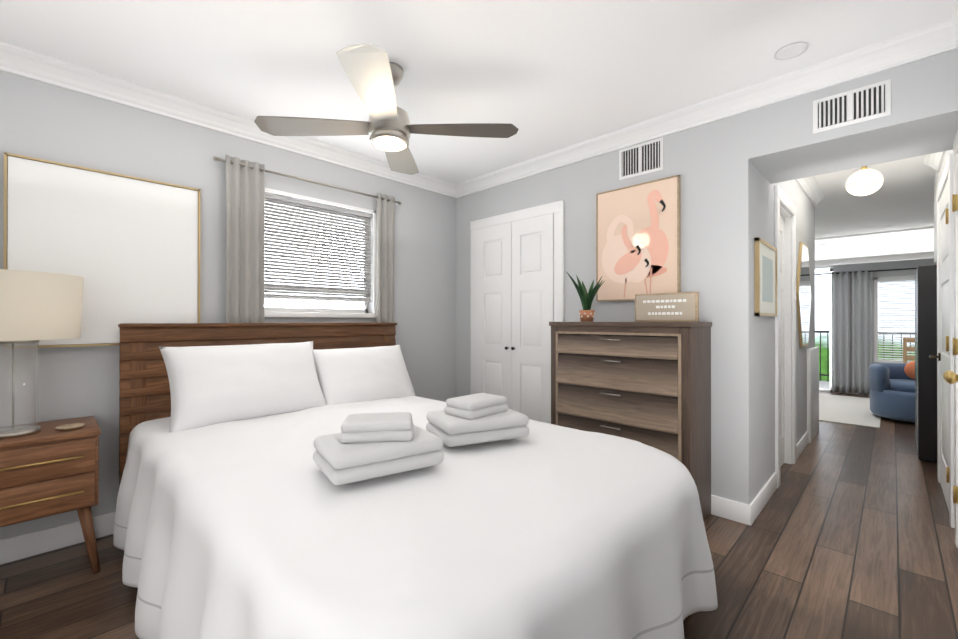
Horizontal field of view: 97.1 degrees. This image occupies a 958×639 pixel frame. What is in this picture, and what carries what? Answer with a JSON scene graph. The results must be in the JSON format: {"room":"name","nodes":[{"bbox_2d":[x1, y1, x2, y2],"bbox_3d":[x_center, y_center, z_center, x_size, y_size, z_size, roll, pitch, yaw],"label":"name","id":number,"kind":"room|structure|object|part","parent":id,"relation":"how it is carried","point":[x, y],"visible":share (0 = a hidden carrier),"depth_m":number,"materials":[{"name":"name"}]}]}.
{"room":"bedroom","nodes":[
{"label":"bedroom","id":0,"kind":"room"},
{"bbox_2d":[0,70,455,539],"bbox_3d":[-1.794,-0.061,2.592,0.140,2.440,4.640,0,0,44],"label":"wall","id":1,"kind":"structure","parent":0,"point":[44,121],"depth_m":2.53,"materials":[{"name":"grey paint"}]},
{"bbox_2d":[0,512,115,564],"bbox_3d":[-1.787,1.102,2.484,0.014,0.115,4.500,0,0,44],"label":"baseboard","id":2,"kind":"structure","parent":1,"relation":"attached to","point":[18,547],"depth_m":2.11,"materials":[{"name":"white"}]},
{"bbox_2d":[3,152,199,348],"bbox_3d":[-1.971,-0.324,2.283,0.037,0.925,0.790,0,0,44],"label":"canvas art","id":3,"kind":"object","parent":1,"relation":"attached to","point":[127,247],"visible":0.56,"depth_m":2.25,"materials":[{"name":"white fabric"}]},
{"bbox_2d":[0,41,455,197],"bbox_3d":[-1.762,-1.231,2.466,0.085,0.100,4.500,0,0,44],"label":"crown molding","id":4,"kind":"structure","parent":1,"relation":"attached to","point":[16,60],"depth_m":2.48,"materials":[{"name":"white"}]},
{"bbox_2d":[213,155,401,322],"bbox_3d":[-1.151,0.048,3.096,0.072,2.145,1.392,0,0,44],"label":"curtain","id":5,"kind":"object","parent":1,"relation":"hanging from","point":[245,206],"visible":0.62,"depth_m":2.75,"materials":[{"name":"grey fabric"}]},
{"bbox_2d":[264,188,375,317],"bbox_3d":[-1.199,-0.451,3.179,0.170,0.875,0.950,0,0,44],"label":"window","id":6,"kind":"structure","parent":1,"relation":"in","point":[288,303],"depth_m":3.22,"materials":[{"name":"white plastic"}]},
{"bbox_3d":[-1.234,-0.226,3.214,0.030,0.040,0.910,0,0,44],"label":"window sash trim","id":7,"kind":"part","parent":6,"relation":"part of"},
{"bbox_3d":[-1.234,-0.061,3.213,0.030,0.045,0.910,0,0,44],"label":"bottom window sash trim","id":8,"kind":"part","parent":6,"relation":"part of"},
{"bbox_2d":[264,192,372,301],"bbox_3d":[-1.190,-0.505,3.171,0.045,0.723,0.866,0,0,44],"label":"window blind","id":9,"kind":"object","parent":6,"relation":"attached to","point":[296,203],"visible":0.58,"depth_m":3.14,"materials":[{"name":"white plastic"}]},
{"bbox_3d":[-0.932,-0.463,3.523,0.030,0.850,0.045,0,0,44],"label":"window sash trim","id":10,"kind":"part","parent":6,"relation":"part of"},
{"bbox_2d":[0,0,954,238],"bbox_3d":[2.299,-1.330,2.760,6.600,0.100,10.880,0,0,44],"label":"ceiling","id":11,"kind":"structure","parent":0,"point":[545,76],"depth_m":2.06,"materials":[{"name":"white paint"}]},
{"bbox_2d":[254,43,517,174],"bbox_3d":[-0.459,-1.079,2.171,1.030,0.405,1.030,0,0,44],"label":"fan","id":12,"kind":"object","parent":11,"relation":"hanging from","point":[374,75],"visible":1,"depth_m":2.10,"materials":[{"name":"silver metal"}]},
{"bbox_3d":[-0.834,-0.979,2.153,0.570,0.018,0.182,0,0,-3],"label":"blade","id":13,"kind":"part","parent":12,"relation":"part of","materials":[{"name":"brown"}]},
{"bbox_3d":[-0.442,-0.980,1.796,0.182,0.018,0.570,0,0,-3],"label":"blade","id":14,"kind":"part","parent":12,"relation":"part of","materials":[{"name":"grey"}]},
{"bbox_3d":[-0.459,-1.004,2.171,0.210,0.145,0.210,0,0,44],"label":"motor","id":15,"kind":"part","parent":12,"relation":"part of","materials":[{"name":"silver metal"}]},
{"bbox_3d":[-0.477,-0.978,2.545,0.182,0.018,0.570,0,0,-3],"label":"blade","id":16,"kind":"part","parent":12,"relation":"part of","materials":[{"name":"beige wood"}]},
{"bbox_3d":[-0.085,-0.979,2.188,0.570,0.018,0.182,0,0,-3],"label":"blade","id":17,"kind":"part","parent":12,"relation":"part of","materials":[{"name":"brown"}]},
{"bbox_2d":[774,42,808,59],"bbox_3d":[1.487,-1.277,2.016,0.132,0.009,0.132,0,0,44],"label":"recessed light","id":18,"kind":"object","parent":11,"relation":"in","point":[792,50],"visible":1,"depth_m":2.01,"materials":[{"name":"white plastic"}]},
{"bbox_2d":[845,166,883,195],"bbox_3d":[3.119,-1.141,3.427,0.230,0.274,0.230,0,0,44],"label":"globe pendant light","id":19,"kind":"object","parent":11,"relation":"hanging from","point":[864,181],"visible":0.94,"depth_m":3.36,"materials":[{"name":"white glass"}]},
{"bbox_2d":[0,391,957,638],"bbox_3d":[2.299,1.210,2.753,6.600,0.100,10.880,0,0,44],"label":"floor","id":20,"kind":"structure","parent":0,"point":[849,533],"depth_m":1.98,"materials":[{"name":"brown wood"}]},
{"bbox_2d":[0,416,100,573],"bbox_3d":[-2.028,0.831,1.902,0.426,0.657,0.466,0,0,44],"label":"nightstand","id":21,"kind":"object","parent":20,"relation":"on","point":[49,469],"visible":0.98,"depth_m":1.83,"materials":[{"name":"brown wood"}]},
{"bbox_2d":[0,269,83,438],"bbox_3d":[-2.036,0.151,1.849,0.450,0.700,0.450,0,0,44],"label":"lamp","id":22,"kind":"object","parent":21,"relation":"on","point":[36,306],"visible":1,"depth_m":1.80,"materials":[{"name":"beige fabric"}]},
{"bbox_3d":[-2.036,0.288,1.849,0.008,0.374,0.008,0,0,44],"label":"stem","id":23,"kind":"part","parent":22,"relation":"part of","materials":[{"name":"clear glass"}]},
{"bbox_3d":[-2.036,-0.056,1.850,0.450,0.285,0.450,0,0,44],"label":"lamp shade","id":24,"kind":"part","parent":22,"relation":"part of","materials":[{"name":"beige fabric"}]},
{"bbox_3d":[-1.878,0.608,1.756,0.009,0.009,0.350,0,0,44],"label":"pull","id":25,"kind":"part","parent":21,"relation":"part of","materials":[{"name":"gold metal"}]},
{"bbox_3d":[-1.878,0.763,1.756,0.009,0.009,0.350,0,0,44],"label":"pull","id":26,"kind":"part","parent":21,"relation":"part of","materials":[{"name":"gold metal"}]},
{"bbox_3d":[-1.892,0.610,1.770,0.014,0.148,0.426,0,0,44],"label":"drawer","id":27,"kind":"part","parent":21,"relation":"part of","materials":[{"name":"brown wood"}]},
{"bbox_3d":[-1.892,0.765,1.769,0.014,0.148,0.426,0,0,44],"label":"drawer","id":28,"kind":"part","parent":21,"relation":"part of","materials":[{"name":"brown wood"}]},
{"bbox_2d":[56,423,84,430],"bbox_3d":[-1.878,0.495,1.946,0.100,0.014,0.100,0,0,44],"label":"dish","id":29,"kind":"object","parent":21,"relation":"on","point":[73,426],"visible":1,"depth_m":1.95,"materials":[{"name":"beige ceramic"}]},
{"bbox_3d":[-1.779,1.000,1.935,0.048,0.320,0.047,-10,1,-8],"label":"leg","id":30,"kind":"part","parent":21,"relation":"part of","materials":[{"name":"brown wood"}]},
{"bbox_2d":[113,322,717,638],"bbox_3d":[-0.425,0.589,1.952,2.516,1.138,1.766,0,0,44],"label":"bed","id":31,"kind":"object","parent":20,"relation":"on","point":[239,514],"visible":0.81,"depth_m":1.25,"materials":[{"name":"white fabric"}]},
{"bbox_3d":[-1.834,0.641,2.273,0.045,1.035,0.070,0,0,44],"label":"post","id":32,"kind":"part","parent":31,"relation":"part of","materials":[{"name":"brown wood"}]},
{"bbox_2d":[159,341,326,431],"bbox_3d":[-1.252,0.339,2.340,0.800,0.480,0.237,0,-30,-46],"label":"pillow","id":33,"kind":"object","parent":31,"relation":"on","point":[211,386],"depth_m":2.21,"materials":[{"name":"white fabric"}]},
{"bbox_2d":[313,345,414,404],"bbox_3d":[-0.755,0.390,2.848,0.720,0.480,0.237,0,-30,-46],"label":"pillow","id":34,"kind":"object","parent":31,"relation":"on","point":[367,375],"depth_m":2.71,"materials":[{"name":"white fabric"}]},
{"bbox_2d":[313,412,443,484],"bbox_3d":[-0.345,0.415,1.454,0.380,0.162,0.280,0,0,-34],"label":"towels","id":35,"kind":"object","parent":31,"relation":"on","point":[362,446],"visible":1,"depth_m":1.37,"materials":[{"name":"white fabric"}]},
{"bbox_3d":[-0.743,0.644,3.388,0.045,1.035,0.070,0,0,44],"label":"post","id":36,"kind":"part","parent":31,"relation":"part of","materials":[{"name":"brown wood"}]},
{"bbox_2d":[426,393,528,446],"bbox_3d":[-0.010,0.416,1.825,0.380,0.162,0.280,0,0,-26],"label":"towels","id":37,"kind":"object","parent":31,"relation":"on","point":[472,419],"visible":1,"depth_m":1.73,"materials":[{"name":"white fabric"}]},
{"bbox_2d":[549,322,711,519],"bbox_3d":[0.924,0.587,2.687,0.906,1.145,0.396,0,0,44],"label":"dresser","id":38,"kind":"object","parent":20,"relation":"on","point":[647,383],"visible":0.79,"depth_m":2.46,"materials":[{"name":"brown wood"}]},
{"bbox_2d":[566,271,603,321],"bbox_3d":[0.743,-0.156,2.877,0.201,0.340,0.262,0,0,44],"label":"plant","id":39,"kind":"object","parent":38,"relation":"on","point":[587,313],"visible":1,"depth_m":2.88,"materials":[{"name":"green plant"}]},
{"bbox_3d":[0.742,-0.025,2.909,0.104,0.078,0.104,0,0,44],"label":"pot","id":40,"kind":"part","parent":39,"relation":"part of","materials":[{"name":"brown ceramic"}]},
{"bbox_3d":[0.809,0.524,2.569,0.774,0.192,0.050,0,0,44],"label":"drawer","id":41,"kind":"part","parent":38,"relation":"part of","materials":[{"name":"brown wood"}]},
{"bbox_3d":[0.809,0.324,2.570,0.774,0.192,0.050,0,0,44],"label":"drawer","id":42,"kind":"part","parent":38,"relation":"part of","materials":[{"name":"brown wood"}]},
{"bbox_3d":[0.809,0.160,2.570,0.774,0.121,0.050,0,0,44],"label":"drawer","id":43,"kind":"part","parent":38,"relation":"part of","materials":[{"name":"brown wood"}]},
{"bbox_3d":[0.816,0.066,2.578,0.780,0.047,0.030,0,0,44],"label":"rail","id":44,"kind":"part","parent":38,"relation":"part of","materials":[{"name":"brown wood"}]},
{"bbox_3d":[0.809,0.724,2.568,0.774,0.192,0.050,0,0,44],"label":"drawer","id":45,"kind":"part","parent":38,"relation":"part of","materials":[{"name":"brown wood"}]},
{"bbox_2d":[635,292,698,321],"bbox_3d":[1.135,-0.074,2.575,0.370,0.174,0.038,0,0,44],"label":"sign","id":46,"kind":"object","parent":38,"relation":"on","point":[671,307],"visible":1,"depth_m":2.55,"materials":[{"name":"brown wood"}]},
{"bbox_2d":[819,393,880,427],"bbox_3d":[4.396,1.163,5.983,1.880,0.012,2.250,0,0,44],"label":"rug","id":47,"kind":"object","parent":20,"relation":"on","point":[850,410],"visible":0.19,"depth_m":5.31,"materials":[{"name":"white fabric"}]},
{"bbox_2d":[869,361,914,423],"bbox_3d":[5.023,0.815,4.881,0.779,0.677,0.770,0,0,44],"label":"armchair","id":48,"kind":"object","parent":47,"relation":"on","point":[892,390],"visible":0.56,"depth_m":4.87,"materials":[{"name":"blue fabric"}]},
{"bbox_2d":[890,379,914,392],"bbox_3d":[5.020,0.763,4.877,0.580,0.100,0.580,0,0,44],"label":"cushion","id":49,"kind":"object","parent":48,"relation":"on","point":[896,385],"depth_m":4.79,"materials":[{"name":"blue fabric"}]},
{"bbox_2d":[904,361,914,379],"bbox_3d":[5.160,0.596,4.950,0.264,0.240,0.120,0,0,44],"label":"pillow","id":50,"kind":"object","parent":48,"relation":"on","point":[909,369],"depth_m":4.98,"materials":[{"name":"orange fabric"}]},
{"bbox_2d":[903,338,914,362],"bbox_3d":[5.805,0.708,5.480,0.460,0.920,0.460,0,0,44],"label":"chair","id":51,"kind":"object","parent":20,"relation":"on","point":[906,357],"visible":0.23,"depth_m":5.74,"materials":[{"name":"brown wood"}]},
{"bbox_3d":[5.802,0.709,5.763,0.036,0.920,0.036,0,0,44],"label":"leg","id":52,"kind":"part","parent":51,"relation":"part of","materials":[{"name":"brown wood"}]},
{"bbox_2d":[914,265,936,462],"bbox_3d":[4.122,0.362,3.489,0.720,1.600,0.759,0,0,44],"label":"fridge","id":53,"kind":"object","parent":20,"relation":"on","point":[925,277],"visible":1,"depth_m":3.44,"materials":[{"name":"black metal"}]},
{"bbox_2d":[456,111,754,503],"bbox_3d":[0.702,-0.059,3.298,2.440,2.440,0.140,0,0,44],"label":"wall","id":54,"kind":"structure","parent":0,"point":[711,164],"depth_m":2.55,"materials":[{"name":"grey paint"}]},
{"bbox_2d":[471,229,475,393],"bbox_3d":[-0.043,0.126,3.913,0.085,2.075,0.022,0,0,44],"label":"trim","id":55,"kind":"structure","parent":54,"relation":"attached to","point":[473,311],"depth_m":3.91,"materials":[{"name":"white wood"}]},
{"bbox_2d":[476,228,483,393],"bbox_3d":[0.021,0.164,3.845,0.094,1.975,0.030,0,0,44],"label":"trim","id":56,"kind":"structure","parent":54,"relation":"attached to","point":[479,310],"depth_m":3.83,"materials":[{"name":"white wood"}]},
{"bbox_2d":[484,345,502,361],"bbox_3d":[0.136,0.298,3.732,0.227,0.130,0.030,0,0,44],"label":"trim","id":57,"kind":"structure","parent":54,"relation":"attached to","point":[493,353],"depth_m":3.72,"materials":[{"name":"white wood"}]},
{"bbox_2d":[484,277,502,292],"bbox_3d":[0.136,-0.302,3.734,0.227,0.130,0.030,0,0,44],"label":"trim","id":58,"kind":"structure","parent":54,"relation":"attached to","point":[492,285],"depth_m":3.72,"materials":[{"name":"white wood"}]},
{"bbox_2d":[484,224,502,241],"bbox_3d":[0.136,-0.761,3.735,0.227,0.127,0.030,0,0,44],"label":"trim","id":59,"kind":"structure","parent":54,"relation":"attached to","point":[492,233],"depth_m":3.72,"materials":[{"name":"white wood"}]},
{"bbox_2d":[484,239,502,395],"bbox_3d":[0.138,0.163,3.736,0.415,1.975,0.022,0,0,44],"label":"trim","id":60,"kind":"structure","parent":54,"relation":"attached to","point":[495,293],"depth_m":3.77,"materials":[{"name":"white wood"}]},
{"bbox_2d":[486,363,501,395],"bbox_3d":[0.137,0.648,3.732,0.183,0.526,0.027,0,0,44],"label":"panel","id":61,"kind":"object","parent":54,"relation":"attached to","point":[493,378],"depth_m":3.71,"materials":[{"name":"white wood"}]},
{"bbox_2d":[486,295,501,343],"bbox_3d":[0.137,-0.002,3.734,0.183,0.426,0.027,0,0,44],"label":"panel","id":62,"kind":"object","parent":54,"relation":"attached to","point":[493,318],"depth_m":3.72,"materials":[{"name":"white wood"}]},
{"bbox_2d":[486,242,501,275],"bbox_3d":[0.137,-0.532,3.736,0.183,0.286,0.027,0,0,44],"label":"panel","id":63,"kind":"object","parent":54,"relation":"attached to","point":[493,258],"depth_m":3.72,"materials":[{"name":"white wood"}]},
{"bbox_2d":[503,222,511,408],"bbox_3d":[0.250,0.163,3.620,0.094,1.975,0.030,0,0,44],"label":"trim","id":64,"kind":"structure","parent":54,"relation":"attached to","point":[507,308],"depth_m":3.61,"materials":[{"name":"white wood"}]},
{"bbox_2d":[512,220,520,412],"bbox_3d":[0.320,0.163,3.552,0.094,1.975,0.030,0,0,44],"label":"door frame","id":65,"kind":"structure","parent":54,"relation":"attached to","point":[516,321],"depth_m":3.54,"materials":[{"name":"white wood"}]},
{"bbox_2d":[470,200,563,230],"bbox_3d":[0.287,-0.870,3.591,1.010,0.085,0.024,0,0,44],"label":"trim","id":66,"kind":"structure","parent":54,"relation":"attached to","point":[541,210],"depth_m":3.53,"materials":[{"name":"white wood"}]},
{"bbox_2d":[520,347,542,364],"bbox_3d":[0.435,0.297,3.439,0.227,0.130,0.030,0,0,44],"label":"trim","id":67,"kind":"structure","parent":54,"relation":"attached to","point":[531,356],"depth_m":3.43,"materials":[{"name":"white wood"}]},
{"bbox_2d":[520,273,542,290],"bbox_3d":[0.435,-0.303,3.441,0.227,0.130,0.030,0,0,44],"label":"trim","id":68,"kind":"structure","parent":54,"relation":"attached to","point":[531,281],"depth_m":3.43,"materials":[{"name":"white wood"}]},
{"bbox_2d":[520,215,542,234],"bbox_3d":[0.435,-0.761,3.442,0.227,0.127,0.030,0,0,44],"label":"trim","id":69,"kind":"structure","parent":54,"relation":"attached to","point":[531,225],"depth_m":3.43,"materials":[{"name":"white wood"}]},
{"bbox_2d":[523,366,540,420],"bbox_3d":[0.436,0.647,3.439,0.183,0.526,0.027,0,0,44],"label":"panel","id":70,"kind":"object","parent":54,"relation":"attached to","point":[531,393],"depth_m":3.42,"materials":[{"name":"white wood"}]},
{"bbox_2d":[523,292,540,345],"bbox_3d":[0.436,-0.003,3.441,0.183,0.426,0.027,0,0,44],"label":"panel","id":71,"kind":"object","parent":54,"relation":"attached to","point":[531,318],"depth_m":3.43,"materials":[{"name":"white wood"}]},
{"bbox_2d":[523,235,540,271],"bbox_3d":[0.436,-0.533,3.443,0.183,0.286,0.027,0,0,44],"label":"panel","id":72,"kind":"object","parent":54,"relation":"attached to","point":[531,253],"depth_m":3.43,"materials":[{"name":"white wood"}]},
{"bbox_2d":[521,232,553,421],"bbox_3d":[0.438,0.163,3.442,0.415,1.975,0.022,0,0,44],"label":"trim","id":73,"kind":"structure","parent":54,"relation":"attached to","point":[531,291],"depth_m":3.43,"materials":[{"name":"white wood"}]},
{"bbox_2d":[543,213,553,423],"bbox_3d":[0.550,0.162,3.327,0.094,1.975,0.030,0,0,44],"label":"trim","id":74,"kind":"structure","parent":54,"relation":"attached to","point":[548,268],"depth_m":3.32,"materials":[{"name":"white wood"}]},
{"bbox_2d":[554,200,563,321],"bbox_3d":[0.619,0.124,3.266,0.085,2.075,0.022,0,0,44],"label":"trim","id":75,"kind":"structure","parent":54,"relation":"attached to","point":[558,266],"depth_m":3.25,"materials":[{"name":"white wood"}]},
{"bbox_2d":[596,175,680,301],"bbox_3d":[1.050,-0.515,2.836,0.565,0.770,0.033,0,0,44],"label":"artwork","id":76,"kind":"object","parent":54,"relation":"attached to","point":[638,238],"visible":1,"depth_m":2.81,"materials":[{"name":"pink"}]},
{"label":"leg","id":77,"kind":"part","parent":76,"relation":"part of","materials":[{"name":"pink paper"}]},
{"bbox_2d":[619,137,662,179],"bbox_3d":[1.076,-1.070,2.825,0.300,0.210,0.016,0,0,44],"label":"air vent","id":78,"kind":"object","parent":54,"relation":"in","point":[641,159],"visible":1,"depth_m":2.81,"materials":[{"name":"white metal"}]},
{"bbox_2d":[456,19,957,197],"bbox_3d":[0.927,-1.230,2.924,3.290,0.100,0.085,0,0,44],"label":"crown molding","id":79,"kind":"structure","parent":54,"relation":"attached to","point":[927,41],"depth_m":2.34,"materials":[{"name":"white"}]},
{"bbox_2d":[711,495,751,524],"bbox_3d":[1.093,1.103,2.804,1.224,0.115,0.014,0,0,44],"label":"baseboard","id":80,"kind":"structure","parent":54,"relation":"attached to","point":[733,510],"depth_m":2.44,"materials":[{"name":"white"}]},
{"bbox_2d":[754,166,814,495],"bbox_3d":[2.521,-0.058,3.512,0.140,2.440,2.710,0,0,44],"label":"wall","id":81,"kind":"structure","parent":0,"point":[764,374],"depth_m":2.82,"materials":[{"name":"grey paint"}]},
{"bbox_2d":[749,472,776,525],"bbox_3d":[1.781,1.102,2.642,0.014,0.115,0.744,0,0,44],"label":"baseboard","id":82,"kind":"structure","parent":81,"relation":"attached to","point":[760,500],"depth_m":2.58,"materials":[{"name":"white"}]},
{"bbox_2d":[754,237,776,316],"bbox_3d":[1.821,-0.250,2.679,0.024,0.460,0.540,0,0,44],"label":"framed picture","id":83,"kind":"object","parent":81,"relation":"attached to","point":[765,278],"visible":1,"depth_m":2.61,"materials":[{"name":"gold"}]},
{"bbox_2d":[760,243,774,312],"bbox_3d":[1.819,-0.250,2.682,0.017,0.420,0.500,0,0,44],"label":"print","id":84,"kind":"object","parent":83,"relation":"on","point":[767,251],"depth_m":2.67,"materials":[{"name":"white paper"}]},
{"bbox_2d":[780,215,784,465],"bbox_3d":[2.297,0.158,3.272,0.035,1.987,0.499,0,0,44],"label":"door frame","id":85,"kind":"structure","parent":81,"relation":"attached to","point":[782,336],"depth_m":3.37,"materials":[{"name":"white wood"}]},
{"bbox_2d":[774,185,796,487],"bbox_3d":[2.316,0.119,3.187,0.022,2.085,0.770,0,0,44],"label":"door frame","id":86,"kind":"structure","parent":81,"relation":"attached to","point":[777,342],"depth_m":2.95,"materials":[{"name":"white wood"}]},
{"bbox_2d":[780,204,790,217],"bbox_3d":[2.266,-0.831,3.240,0.120,0.015,0.600,0,0,44],"label":"trim","id":87,"kind":"structure","parent":81,"relation":"attached to","point":[784,213],"depth_m":3.29,"materials":[{"name":"white wood"}]},
{"bbox_2d":[784,217,791,463],"bbox_3d":[2.470,0.162,3.446,0.120,2.000,0.015,0,0,44],"label":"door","id":88,"kind":"structure","parent":81,"relation":"attached to","point":[787,343],"depth_m":3.41,"materials":[{"name":"white wood"}]},
{"bbox_2d":[797,431,808,458],"bbox_3d":[3.060,1.106,3.950,0.014,0.115,1.354,0,0,44],"label":"baseboard","id":89,"kind":"structure","parent":81,"relation":"attached to","point":[803,442],"depth_m":3.72,"materials":[{"name":"white wood"}]},
{"bbox_2d":[796,242,810,346],"bbox_3d":[2.932,-0.217,3.817,0.022,0.920,0.780,0,0,44],"label":"mirror","id":90,"kind":"object","parent":81,"relation":"attached to","point":[803,294],"visible":0.96,"depth_m":3.72,"materials":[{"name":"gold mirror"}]},
{"bbox_2d":[795,176,824,206],"bbox_3d":[2.769,-1.228,3.609,0.085,0.100,2.230,0,0,44],"label":"crown molding","id":91,"kind":"structure","parent":81,"relation":"attached to","point":[812,190],"depth_m":3.97,"materials":[{"name":"white wood"}]},
{"bbox_2d":[807,347,818,442],"bbox_3d":[3.330,0.724,4.215,0.030,0.880,0.630,0,0,44],"label":"trim","id":92,"kind":"structure","parent":81,"relation":"attached to","point":[813,391],"depth_m":4.07,"materials":[{"name":"white wood"}]},
{"bbox_2d":[748,49,957,183],"bbox_3d":[2.046,-1.096,2.322,0.850,0.370,0.620,0,0,44],"label":"wall","id":93,"kind":"structure","parent":0,"point":[785,143],"depth_m":2.18,"materials":[{"name":"grey paint"}]},
{"bbox_2d":[813,79,890,133],"bbox_3d":[1.831,-1.047,2.088,0.290,0.170,0.016,0,0,44],"label":"air vent","id":94,"kind":"object","parent":93,"relation":"in","point":[861,104],"visible":1,"depth_m":2.08,"materials":[{"name":"white metal"}]},
{"bbox_2d":[815,226,933,259],"bbox_3d":[5.848,-1.099,6.388,6.320,0.340,0.450,0,0,44],"label":"soffit","id":95,"kind":"structure","parent":0,"point":[898,241],"depth_m":6.15,"materials":[{"name":"white paint"}]},
{"bbox_2d":[815,250,933,266],"bbox_3d":[5.661,-0.880,6.196,6.320,0.100,0.085,0,0,44],"label":"crown molding","id":96,"kind":"structure","parent":95,"relation":"attached to","point":[880,258],"depth_m":6.11,"materials":[{"name":"white wood"}]},
{"bbox_2d":[815,258,936,392],"bbox_3d":[5.983,-0.049,6.665,2.900,2.440,0.140,0,0,44],"label":"wall","id":97,"kind":"structure","parent":0,"point":[900,264],"depth_m":6.47,"materials":[{"name":"grey paint"}]},
{"bbox_2d":[815,268,832,391],"bbox_3d":[5.347,0.173,7.266,1.150,2.000,0.070,0,0,44],"label":"door frame","id":98,"kind":"structure","parent":97,"relation":"attached to","point":[830,270],"depth_m":6.87,"materials":[{"name":"white"}]},
{"bbox_2d":[815,268,916,394],"bbox_3d":[5.884,0.196,6.563,3.200,1.910,0.081,0,0,44],"label":"curtain","id":99,"kind":"object","parent":97,"relation":"hanging from","point":[861,325],"visible":1,"depth_m":6.59,"materials":[{"name":"grey fabric"}]},
{"bbox_2d":[939,150,952,182],"bbox_3d":[1.379,-0.065,0.929,0.140,2.440,6.700,0,0,44],"label":"wall","id":100,"kind":"structure","parent":0,"point":[945,158],"depth_m":3.02,"materials":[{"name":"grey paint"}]},
{"bbox_2d":[924,151,944,171],"bbox_3d":[3.088,-1.230,2.841,0.085,0.100,1.580,0,0,44],"label":"crown molding","id":101,"kind":"structure","parent":100,"relation":"attached to","point":[933,160],"depth_m":3.24,"materials":[{"name":"white wood"}]},
{"bbox_2d":[934,170,938,263],"bbox_3d":[4.132,-0.888,3.403,0.620,0.779,0.644,0,0,44],"label":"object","id":102,"kind":"object","parent":100,"relation":"attached to","point":[936,180],"visible":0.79,"depth_m":3.67,"materials":[{"name":"white wood"}]},
{"bbox_2d":[936,153,954,527],"bbox_3d":[2.983,0.117,2.703,0.049,2.085,0.990,0,0,44],"label":"door","id":103,"kind":"structure","parent":100,"relation":"attached to","point":[951,337],"depth_m":2.65,"materials":[{"name":"white wood"}]},
{"bbox_3d":[2.682,0.139,2.424,0.010,0.088,0.010,0,0,44],"label":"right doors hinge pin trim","id":104,"kind":"part","parent":103,"relation":"part of","materials":[{"name":"gold metal"}]},
{"bbox_3d":[2.682,0.889,2.422,0.010,0.088,0.010,0,0,44],"label":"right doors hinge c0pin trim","id":105,"kind":"part","parent":103,"relation":"part of","materials":[{"name":"gold metal"}]},
{"bbox_2d":[951,0,957,25],"bbox_3d":[0.529,-1.238,0.225,0.085,0.100,4.500,0,0,44],"label":"crown molding","id":106,"kind":"structure","parent":100,"relation":"attached to","point":[954,19],"depth_m":1.75,"materials":[{"name":"white"}]},
{"bbox_2d":[952,131,957,547],"bbox_3d":[2.150,0.115,1.853,0.049,2.085,0.970,0,0,44],"label":"door frame","id":107,"kind":"structure","parent":100,"relation":"attached to","point":[956,331],"depth_m":2.15,"materials":[{"name":"white wood"}]},
{"bbox_3d":[2.416,-0.592,2.154,0.010,0.088,0.010,0,0,44],"label":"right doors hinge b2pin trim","id":108,"kind":"part","parent":107,"relation":"part of","materials":[{"name":"gold metal"}]},
{"bbox_3d":[2.416,0.138,2.152,0.010,0.088,0.010,0,0,44],"label":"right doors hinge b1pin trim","id":109,"kind":"part","parent":107,"relation":"part of","materials":[{"name":"gold metal"}]},
{"bbox_3d":[2.416,0.888,2.150,0.010,0.088,0.010,0,0,44],"label":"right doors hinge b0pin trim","id":110,"kind":"part","parent":107,"relation":"part of","materials":[{"name":"gold metal"}]},
{"bbox_3d":[2.422,-0.592,2.148,0.014,0.080,0.030,0,0,44],"label":"right doors hinge trim","id":111,"kind":"part","parent":107,"relation":"part of","materials":[{"name":"gold metal"}]},
{"bbox_3d":[2.422,0.888,2.144,0.014,0.080,0.030,0,0,44],"label":"right doors hinge trim","id":112,"kind":"part","parent":107,"relation":"part of","materials":[{"name":"gold metal"}]},
{"bbox_3d":[2.422,0.138,2.146,0.014,0.080,0.030,0,0,44],"label":"right doors hinge trim","id":113,"kind":"part","parent":107,"relation":"part of","materials":[{"name":"gold metal"}]},
{"bbox_2d":[944,372,957,383],"bbox_3d":[2.081,0.257,1.864,0.042,0.052,0.052,0,0,44],"label":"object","id":114,"kind":"structure","parent":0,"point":[951,377],"depth_m":1.85,"materials":[{"name":"gold metal"}]},
{"bbox_3d":[7.716,-0.054,4.969,1.950,2.440,0.140,0,0,44],"label":"wall","id":115,"kind":"structure","parent":0,"visible":0},
{"bbox_2d":[838,387,869,395],"bbox_3d":[7.005,1.111,5.554,3.510,0.115,0.014,0,0,44],"label":"baseboard","id":116,"kind":"structure","parent":115,"relation":"attached to","point":[851,392],"depth_m":6.66,"materials":[{"name":"white wood"}]},
{"label":"outside","id":117,"kind":"structure","parent":0,"visible":0},
{"bbox_2d":[819,380,829,388],"bbox_3d":[6.614,1.225,7.163,6.600,0.095,1.460,0,0,44],"label":"floor","id":118,"kind":"structure","parent":117,"point":[824,384],"depth_m":7.68,"materials":[{"name":"grey"}]},
{"bbox_2d":[815,331,914,381],"bbox_3d":[7.072,0.696,7.633,6.600,0.964,0.050,0,0,44],"label":"railing","id":119,"kind":"object","parent":118,"relation":"on","point":[827,374],"visible":0.06,"depth_m":8.05,"materials":[{"name":"black metal"}]},
{"bbox_3d":[6.566,0.895,6.093,1.270,0.550,0.140,0,0,44],"label":"wall","id":120,"kind":"structure","parent":0,"visible":0},
{"bbox_2d":[874,275,913,362],"bbox_3d":[6.531,0.000,6.059,1.270,1.300,0.080,0,0,44],"label":"window","id":121,"kind":"structure","parent":120,"relation":"in","point":[876,279],"depth_m":6.48,"materials":[{"name":"white"}]},
{"bbox_2d":[878,278,914,359],"bbox_3d":[6.541,-0.006,6.070,1.190,1.209,0.040,0,0,44],"label":"window blind","id":122,"kind":"object","parent":121,"relation":"attached to","point":[896,280],"visible":0.56,"depth_m":6.35,"materials":[{"name":"white plastic"}]},
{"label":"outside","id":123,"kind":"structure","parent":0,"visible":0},
{"bbox_2d":[815,272,914,380],"bbox_3d":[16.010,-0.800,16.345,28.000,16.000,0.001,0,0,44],"label":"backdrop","id":124,"kind":"structure","parent":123,"point":[822,302],"depth_m":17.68,"materials":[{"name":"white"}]}
]}

